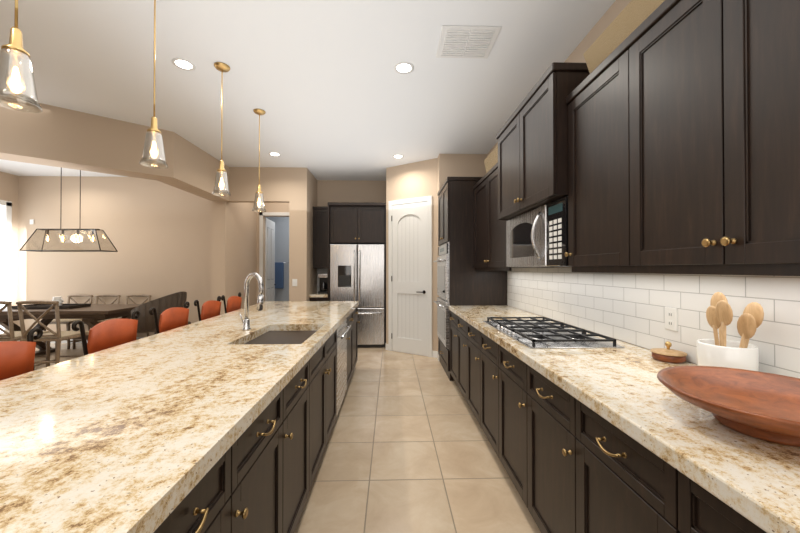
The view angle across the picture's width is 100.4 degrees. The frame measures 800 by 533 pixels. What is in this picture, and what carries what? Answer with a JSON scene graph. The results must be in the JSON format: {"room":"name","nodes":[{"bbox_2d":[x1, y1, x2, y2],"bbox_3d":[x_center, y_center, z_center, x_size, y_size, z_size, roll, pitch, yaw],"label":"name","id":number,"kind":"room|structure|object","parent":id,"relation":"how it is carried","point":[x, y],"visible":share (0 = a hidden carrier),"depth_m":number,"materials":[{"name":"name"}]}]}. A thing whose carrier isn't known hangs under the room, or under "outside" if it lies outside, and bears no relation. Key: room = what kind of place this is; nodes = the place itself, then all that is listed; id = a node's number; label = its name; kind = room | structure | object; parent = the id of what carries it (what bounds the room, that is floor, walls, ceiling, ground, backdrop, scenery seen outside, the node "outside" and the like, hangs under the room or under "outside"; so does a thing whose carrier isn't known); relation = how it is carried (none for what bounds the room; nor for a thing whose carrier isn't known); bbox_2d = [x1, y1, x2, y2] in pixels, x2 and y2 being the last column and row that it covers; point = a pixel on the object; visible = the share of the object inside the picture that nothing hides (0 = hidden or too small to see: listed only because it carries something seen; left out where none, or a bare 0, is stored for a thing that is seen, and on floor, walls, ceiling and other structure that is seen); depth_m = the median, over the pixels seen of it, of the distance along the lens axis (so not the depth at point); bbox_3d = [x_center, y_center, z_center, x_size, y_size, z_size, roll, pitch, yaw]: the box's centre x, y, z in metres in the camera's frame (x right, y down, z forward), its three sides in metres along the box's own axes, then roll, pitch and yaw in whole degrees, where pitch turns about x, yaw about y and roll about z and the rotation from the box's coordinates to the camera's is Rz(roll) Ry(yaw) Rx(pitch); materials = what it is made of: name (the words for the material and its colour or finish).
{"room":"kitchen","nodes":[
{"label":"kitchen","id":0,"kind":"room"},
{"bbox_2d":[0,96,147,342],"bbox_3d":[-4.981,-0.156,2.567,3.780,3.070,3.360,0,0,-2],"label":"wall","id":1,"kind":"structure","parent":0,"point":[55,136],"depth_m":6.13,"materials":[{"name":"beige paint"}]},
{"bbox_2d":[0,200,11,341],"bbox_3d":[-6.967,0.114,5.148,0.030,2.570,1.670,0,0,-2],"label":"dining window","id":2,"kind":"structure","parent":1,"relation":"in","point":[5,243],"depth_m":5.90,"materials":[{"name":"white glass"}]},
{"bbox_2d":[148,128,231,335],"bbox_3d":[-3.002,-0.133,5.567,0.320,3.070,2.850,0,0,-2],"label":"wall","id":3,"kind":"structure","parent":0,"point":[176,224],"depth_m":6.18,"materials":[{"name":"beige paint"}]},
{"bbox_2d":[275,262,288,288],"bbox_3d":[-3.083,0.229,8.558,0.500,0.670,0.080,0,0,-2],"label":"hanging towel","id":4,"kind":"object","parent":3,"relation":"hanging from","point":[279,274],"visible":0.75,"depth_m":8.52,"materials":[{"name":"blue fabric"}]},
{"bbox_2d":[232,167,311,308],"bbox_3d":[-2.209,-0.133,5.652,1.270,3.070,0.142,0,0,-2],"label":"wall","id":5,"kind":"structure","parent":0,"point":[284,189],"depth_m":5.63,"materials":[{"name":"beige paint"}]},
{"bbox_2d":[265,218,275,300],"bbox_3d":[-2.901,0.190,7.365,0.152,2.430,0.740,0,0,-2],"label":"hall door","id":6,"kind":"structure","parent":5,"relation":"in","point":[270,284],"depth_m":7.29,"materials":[{"name":"white wood"}]},
{"bbox_2d":[292,279,296,285],"bbox_3d":[-1.767,0.272,5.596,0.080,0.120,0.012,0,0,-2],"label":"light switch","id":7,"kind":"object","parent":5,"relation":"attached to","point":[294,282],"depth_m":5.60,"materials":[{"name":"white plastic"}]},
{"bbox_2d":[259,212,288,279],"bbox_3d":[-2.437,0.147,6.877,0.920,2.530,0.018,0,0,-2],"label":"door frame","id":8,"kind":"structure","parent":0,"point":[261,214],"depth_m":6.86,"materials":[{"name":"white wood"}]},
{"bbox_2d":[34,343,540,532],"bbox_3d":[-2.837,1.414,3.164,8.900,0.060,11.900,0,0,-2],"label":"floor","id":9,"kind":"structure","parent":0,"point":[409,448],"depth_m":2.33,"materials":[{"name":"tile"}]},
{"bbox_2d":[0,327,42,380],"bbox_3d":[-1.659,0.842,1.488,0.473,1.054,0.554,0,0,-2],"label":"stool","id":10,"kind":"object","parent":9,"relation":"on","point":[17,358],"visible":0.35,"depth_m":1.62,"materials":[{"name":"orange leather"}]},
{"bbox_2d":[0,301,49,366],"bbox_3d":[-4.977,0.901,4.265,0.495,0.978,0.554,0,0,-2],"label":"dining chair","id":11,"kind":"object","parent":9,"relation":"on","point":[11,335],"visible":0.62,"depth_m":4.08,"materials":[{"name":"brown wood"}]},
{"bbox_2d":[16,300,88,366],"bbox_3d":[-4.418,0.901,4.280,0.495,0.978,0.554,0,0,-2],"label":"dining chair","id":12,"kind":"object","parent":9,"relation":"on","point":[58,336],"visible":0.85,"depth_m":4.08,"materials":[{"name":"brown wood"}]},
{"bbox_2d":[43,295,92,348],"bbox_3d":[-5.821,0.958,5.870,0.450,0.889,0.504,0,0,-2],"label":"dining chair","id":13,"kind":"object","parent":9,"relation":"on","point":[67,322],"visible":0.4,"depth_m":5.86,"materials":[{"name":"brown wood"}]},
{"bbox_2d":[0,304,141,355],"bbox_3d":[-5.127,1.016,5.171,1.930,0.765,0.930,0,0,-2],"label":"dining table","id":14,"kind":"object","parent":9,"relation":"on","point":[91,315],"visible":0.42,"depth_m":4.88,"materials":[{"name":"brown wood"}]},
{"bbox_2d":[12,296,90,308],"bbox_3d":[-5.341,0.549,5.128,0.840,0.164,0.350,0,0,-2],"label":"tray","id":15,"kind":"object","parent":14,"relation":"on","point":[47,306],"visible":0.79,"depth_m":5.11,"materials":[{"name":"grey wood"}]},
{"bbox_2d":[71,295,120,348],"bbox_3d":[-5.331,0.958,5.883,0.450,0.889,0.504,0,0,-2],"label":"dining chair","id":16,"kind":"object","parent":9,"relation":"on","point":[96,300],"visible":0.38,"depth_m":6.07,"materials":[{"name":"brown wood"}]},
{"bbox_2d":[71,310,139,355],"bbox_3d":[-1.716,0.848,2.217,0.473,1.054,0.554,0,0,-2],"label":"stool","id":17,"kind":"object","parent":9,"relation":"on","point":[107,334],"visible":0.38,"depth_m":2.19,"materials":[{"name":"orange leather"}]},
{"bbox_2d":[126,294,150,339],"bbox_3d":[-4.782,0.958,5.898,0.450,0.889,0.504,0,0,-2],"label":"dining chair","id":18,"kind":"object","parent":9,"relation":"on","point":[140,295],"visible":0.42,"depth_m":6.10,"materials":[{"name":"brown wood"}]},
{"bbox_2d":[131,291,190,334],"bbox_3d":[-3.725,0.894,5.215,0.640,1.005,0.740,0,0,-2],"label":"rattan chair","id":19,"kind":"object","parent":9,"relation":"on","point":[146,321],"visible":0.4,"depth_m":4.90,"materials":[{"name":"wicker"}]},
{"bbox_2d":[149,301,189,333],"bbox_3d":[-1.767,0.853,2.886,0.473,1.054,0.554,0,0,-2],"label":"stool","id":20,"kind":"object","parent":9,"relation":"on","point":[173,318],"visible":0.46,"depth_m":2.88,"materials":[{"name":"orange leather"}]},
{"bbox_2d":[194,296,220,320],"bbox_3d":[-1.818,0.857,3.535,0.473,1.054,0.554,0,0,-2],"label":"stool","id":21,"kind":"object","parent":9,"relation":"on","point":[210,308],"visible":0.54,"depth_m":3.54,"materials":[{"name":"orange leather"}]},
{"bbox_2d":[221,292,241,312],"bbox_3d":[-1.862,0.862,4.114,0.473,1.054,0.554,0,0,-2],"label":"stool","id":22,"kind":"object","parent":9,"relation":"on","point":[233,303],"visible":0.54,"depth_m":4.12,"materials":[{"name":"orange leather"}]},
{"bbox_2d":[148,304,359,532],"bbox_3d":[-1.004,0.940,1.781,1.091,0.863,5.628,0,0,-2],"label":"kitchen island","id":23,"kind":"object","parent":9,"relation":"on","point":[262,482],"depth_m":1.36,"materials":[{"name":"brown wood"}]},
{"bbox_2d":[0,301,358,532],"bbox_3d":[-1.129,0.482,1.782,1.270,0.050,5.630,0,0,-2],"label":"island countertop","id":24,"kind":"structure","parent":23,"relation":"on","point":[107,440],"depth_m":1.00,"materials":[{"name":"beige stone"}]},
{"bbox_2d":[236,272,271,327],"bbox_3d":[-1.059,0.252,2.401,0.203,0.420,0.162,0,0,-2],"label":"faucet","id":25,"kind":"object","parent":24,"relation":"on","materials":[{"name":"silver metal"}]},
{"bbox_2d":[244,328,315,343],"bbox_3d":[-0.814,0.612,2.319,0.464,0.226,0.734,0,0,-2],"label":"sink","id":26,"kind":"object","parent":24,"relation":"in","point":[274,335],"depth_m":2.44,"materials":[{"name":"grey metal"}]},
{"bbox_2d":[310,294,329,300],"bbox_3d":[-1.414,0.972,6.096,0.337,0.863,0.618,0,0,-2],"label":"base cabinet","id":27,"kind":"object","parent":9,"relation":"on","point":[311,299],"depth_m":5.79,"materials":[{"name":"brown wood"}]},
{"bbox_2d":[309,290,329,297],"bbox_3d":[-1.414,0.514,6.091,0.337,0.050,0.621,0,0,-2],"label":"countertop","id":28,"kind":"structure","parent":27,"relation":"on","point":[319,295],"depth_m":5.78,"materials":[{"name":"beige stone"}]},
{"bbox_2d":[318,274,327,292],"bbox_3d":[-1.407,0.313,6.172,0.180,0.353,0.221,0,0,-2],"label":"coffee maker","id":29,"kind":"object","parent":28,"relation":"on","point":[323,283],"visible":0.88,"depth_m":6.08,"materials":[{"name":"black plastic"}]},
{"bbox_2d":[330,244,384,346],"bbox_3d":[-0.744,0.504,6.030,0.944,1.778,0.737,0,0,-2],"label":"fridge","id":30,"kind":"object","parent":9,"relation":"on","point":[357,272],"visible":0.69,"depth_m":5.72,"materials":[{"name":"grey metal"}]},
{"bbox_2d":[450,311,453,378],"bbox_3d":[0.968,0.955,3.800,0.713,0.864,0.521,0,0,-2],"label":"base cabinet","id":31,"kind":"object","parent":9,"relation":"on","point":[451,313],"depth_m":3.92,"materials":[{"name":"brown wood"}]},
{"bbox_2d":[454,314,461,392],"bbox_3d":[0.980,0.952,3.370,0.713,0.864,0.581,0,0,-2],"label":"base cabinet","id":32,"kind":"object","parent":9,"relation":"on","point":[457,320],"depth_m":3.53,"materials":[{"name":"brown wood"}]},
{"bbox_2d":[462,319,473,413],"bbox_3d":[0.992,0.948,2.911,0.713,0.864,0.581,0,0,-2],"label":"base cabinet","id":33,"kind":"object","parent":9,"relation":"on","point":[467,329],"depth_m":3.07,"materials":[{"name":"brown wood"}]},
{"bbox_2d":[433,177,507,380],"bbox_3d":[0.902,0.150,4.492,0.809,2.483,0.877,0,0,-2],"label":"tall cabinet","id":34,"kind":"object","parent":9,"relation":"on","point":[461,281],"visible":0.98,"depth_m":4.07,"materials":[{"name":"brown wood"}]},
{"bbox_2d":[474,328,493,448],"bbox_3d":[1.005,0.945,2.451,0.713,0.864,0.581,0,0,-2],"label":"base cabinet","id":35,"kind":"object","parent":9,"relation":"on","point":[483,345],"depth_m":2.58,"materials":[{"name":"brown wood"}]},
{"bbox_2d":[494,342,517,490],"bbox_3d":[1.017,0.941,1.991,0.713,0.864,0.581,0,0,-2],"label":"base cabinet","id":36,"kind":"object","parent":9,"relation":"on","point":[505,363],"depth_m":2.07,"materials":[{"name":"brown wood"}]},
{"bbox_2d":[518,358,561,532],"bbox_3d":[1.030,0.938,1.531,0.713,0.864,0.581,0,0,-2],"label":"base cabinet","id":37,"kind":"object","parent":9,"relation":"on","point":[539,399],"depth_m":1.60,"materials":[{"name":"brown wood"}]},
{"bbox_2d":[562,389,645,532],"bbox_3d":[1.042,0.935,1.071,0.713,0.864,0.581,0,0,-2],"label":"base cabinet","id":38,"kind":"object","parent":9,"relation":"on","point":[570,463],"depth_m":1.16,"materials":[{"name":"brown wood"}]},
{"bbox_2d":[646,448,766,532],"bbox_3d":[1.055,0.931,0.612,0.713,0.864,0.581,0,0,-2],"label":"base cabinet","id":39,"kind":"object","parent":9,"relation":"on","point":[675,503],"depth_m":0.82,"materials":[{"name":"brown wood"}]},
{"bbox_2d":[449,305,799,532],"bbox_3d":[1.019,0.459,1.545,0.721,0.092,5.040,0,0,-2],"label":"countertop","id":40,"kind":"structure","parent":39,"relation":"on","point":[618,384],"depth_m":1.04,"materials":[{"name":"stone"}]},
{"bbox_2d":[650,341,686,362],"bbox_3d":[1.306,0.410,1.623,0.140,0.090,0.140,0,0,-2],"label":"dish","id":41,"kind":"object","parent":40,"relation":"on","point":[668,355],"visible":1,"depth_m":1.58,"materials":[{"name":"brown wood"}]},
{"bbox_2d":[657,366,799,446],"bbox_3d":[1.015,0.397,0.925,0.480,0.106,0.480,0,0,-2],"label":"bowl","id":42,"kind":"object","parent":40,"relation":"on","point":[764,406],"visible":1,"depth_m":1.00,"materials":[{"name":"brown wood"}]},
{"bbox_2d":[697,292,763,370],"bbox_3d":[1.276,0.277,1.284,0.174,0.350,0.212,0,0,-2],"label":"utensil crock","id":43,"kind":"object","parent":40,"relation":"on","point":[722,351],"visible":0.85,"depth_m":1.24,"materials":[{"name":"white ceramic"}]},
{"bbox_2d":[0,0,615,180],"bbox_3d":[-2.837,-1.716,3.187,8.900,0.060,11.900,0,0,-2],"label":"ceiling","id":44,"kind":"structure","parent":0,"point":[328,89],"depth_m":2.89,"materials":[{"name":"white paint"}]},
{"bbox_2d":[0,0,42,112],"bbox_3d":[-1.460,-1.158,1.270,0.142,1.085,0.142,0,0,-2],"label":"pendant light","id":45,"kind":"object","parent":44,"relation":"hanging from","point":[13,49],"visible":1,"depth_m":1.26,"materials":[{"name":"clear glass"}]},
{"bbox_2d":[19,168,117,251],"bbox_3d":[-4.937,-0.949,4.996,1.150,1.446,0.312,0,0,-2],"label":"linear chandelier","id":46,"kind":"object","parent":44,"relation":"hanging from","point":[47,232],"visible":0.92,"depth_m":4.98,"materials":[{"name":"brown metal"}]},
{"bbox_2d":[139,0,167,168],"bbox_3d":[-1.480,-1.153,2.009,0.142,1.085,0.142,0,0,-2],"label":"pendant light","id":47,"kind":"object","parent":44,"relation":"hanging from","point":[153,130],"visible":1,"depth_m":2.00,"materials":[{"name":"clear glass"}]},
{"bbox_2d":[172,58,195,70],"bbox_3d":[-1.806,-1.687,2.785,0.169,0.004,0.169,0,0,-8],"label":"recessed light","id":48,"kind":"object","parent":44,"relation":"in","point":[181,63],"depth_m":2.78,"materials":[{"name":"white"}]},
{"bbox_2d":[212,62,230,196],"bbox_3d":[-1.501,-1.147,2.809,0.142,1.085,0.142,0,0,-2],"label":"pendant light","id":49,"kind":"object","parent":44,"relation":"hanging from","point":[221,67],"visible":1,"depth_m":2.80,"materials":[{"name":"clear glass"}]},
{"bbox_2d":[252,108,265,211],"bbox_3d":[-1.523,-1.140,3.609,0.142,1.085,0.142,0,0,-2],"label":"pendant light","id":50,"kind":"object","parent":44,"relation":"hanging from","point":[259,112],"visible":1,"depth_m":3.60,"materials":[{"name":"clear glass"}]},
{"bbox_2d":[269,152,280,155],"bbox_3d":[-1.865,-1.671,4.964,0.169,0.004,0.169,0,0,-8],"label":"recessed light","id":51,"kind":"object","parent":44,"relation":"in","point":[271,153],"depth_m":4.97,"materials":[{"name":"white"}]},
{"bbox_2d":[393,155,403,158],"bbox_3d":[-0.027,-1.670,5.064,0.169,0.004,0.169,0,0,-11],"label":"recessed light","id":52,"kind":"object","parent":44,"relation":"in","point":[394,156],"depth_m":5.06,"materials":[{"name":"white"}]},
{"bbox_2d":[394,62,413,73],"bbox_3d":[0.034,-1.687,2.835,0.169,0.004,0.169,0,0,-26],"label":"recessed light","id":53,"kind":"object","parent":44,"relation":"in","point":[399,67],"depth_m":2.83,"materials":[{"name":"white"}]},
{"bbox_2d":[436,25,501,57],"bbox_3d":[0.502,-1.684,2.517,0.420,0.014,0.350,0,0,-2],"label":"ceiling vent","id":54,"kind":"object","parent":44,"relation":"in","point":[466,41],"visible":1,"depth_m":2.48,"materials":[{"name":"white metal"}]},
{"bbox_2d":[308,175,315,300],"bbox_3d":[-1.730,-0.129,6.077,0.290,3.070,0.660,0,0,-2],"label":"wall","id":55,"kind":"structure","parent":0,"point":[311,271],"depth_m":6.03,"materials":[{"name":"beige paint"}]},
{"bbox_2d":[316,180,383,291],"bbox_3d":[-0.321,-0.126,6.505,3.130,3.070,0.180,0,0,-2],"label":"wall","id":56,"kind":"structure","parent":0,"point":[327,191],"depth_m":6.44,"materials":[{"name":"beige paint"}]},
{"bbox_2d":[313,206,329,269],"bbox_3d":[-1.417,-0.527,6.232,0.337,1.123,0.368,0,0,-2],"label":"upper cabinet","id":57,"kind":"object","parent":56,"relation":"attached to","point":[321,248],"depth_m":6.05,"materials":[{"name":"brown wood"}]},
{"bbox_2d":[329,202,384,245],"bbox_3d":[-0.747,-0.747,6.102,0.952,0.685,0.668,0,0,-2],"label":"upper cabinet","id":58,"kind":"object","parent":56,"relation":"attached to","point":[348,223],"depth_m":5.77,"materials":[{"name":"brown wood"}]},
{"bbox_2d":[388,196,431,356],"bbox_3d":[0.153,0.153,5.366,0.685,2.495,0.468,0,0,-2],"label":"door","id":59,"kind":"structure","parent":0,"point":[409,275],"depth_m":5.36,"materials":[{"name":"white wood"}]},
{"bbox_2d":[384,156,483,359],"bbox_3d":[0.518,-0.134,5.417,1.512,3.070,0.660,0,0,-2],"label":"wall","id":60,"kind":"structure","parent":0,"point":[424,178],"depth_m":5.17,"materials":[{"name":"beige paint"}]},
{"bbox_2d":[473,164,553,267],"bbox_3d":[1.125,-0.482,3.494,0.417,0.993,1.159,0,0,-2],"label":"upper cabinet","id":61,"kind":"object","parent":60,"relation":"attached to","point":[489,236],"depth_m":3.45,"materials":[{"name":"brown wood"}]},
{"bbox_2d":[665,307,677,330],"bbox_3d":[1.372,0.265,1.688,0.008,0.115,0.075,0,0,-2],"label":"outlet","id":62,"kind":"object","parent":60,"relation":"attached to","point":[671,318],"visible":1,"depth_m":1.68,"materials":[{"name":"white plastic"}]},
{"bbox_2d":[484,145,497,172],"bbox_3d":[1.141,-1.101,3.515,0.330,0.240,0.650,0,0,-2],"label":"wall","id":63,"kind":"structure","parent":0,"point":[490,160],"depth_m":3.57,"materials":[{"name":"beige paint"}]},
{"bbox_2d":[497,62,588,223],"bbox_3d":[1.114,-0.784,2.415,0.497,0.755,0.996,0,0,-2],"label":"upper cabinet","id":64,"kind":"object","parent":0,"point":[531,143],"depth_m":2.15,"materials":[{"name":"brown wood"}]},
{"bbox_2d":[506,196,571,266],"bbox_3d":[1.116,-0.201,2.411,0.494,0.407,0.987,0,0,-2],"label":"over-the-range microwave","id":65,"kind":"object","parent":64,"relation":"attached to","point":[537,237],"visible":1,"depth_m":2.22,"materials":[{"name":"silver plastic"}]},
{"bbox_2d":[565,52,612,267],"bbox_3d":[1.175,-0.486,1.636,0.417,0.973,0.551,0,0,-2],"label":"upper cabinet","id":66,"kind":"object","parent":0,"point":[589,104],"depth_m":1.70,"materials":[{"name":"brown wood"}]},
{"bbox_2d":[583,0,664,72],"bbox_3d":[1.172,-1.060,1.530,0.355,0.170,0.540,0,0,-2],"label":"wall","id":67,"kind":"structure","parent":0,"point":[631,17],"depth_m":1.53,"materials":[{"name":"beige paint"}]},
{"bbox_2d":[613,0,799,271],"bbox_3d":[1.192,-0.491,1.021,0.417,0.973,0.921,0,0,-2],"label":"upper cabinet","id":68,"kind":"object","parent":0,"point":[663,137],"depth_m":1.06,"materials":[{"name":"brown wood"}]}
]}

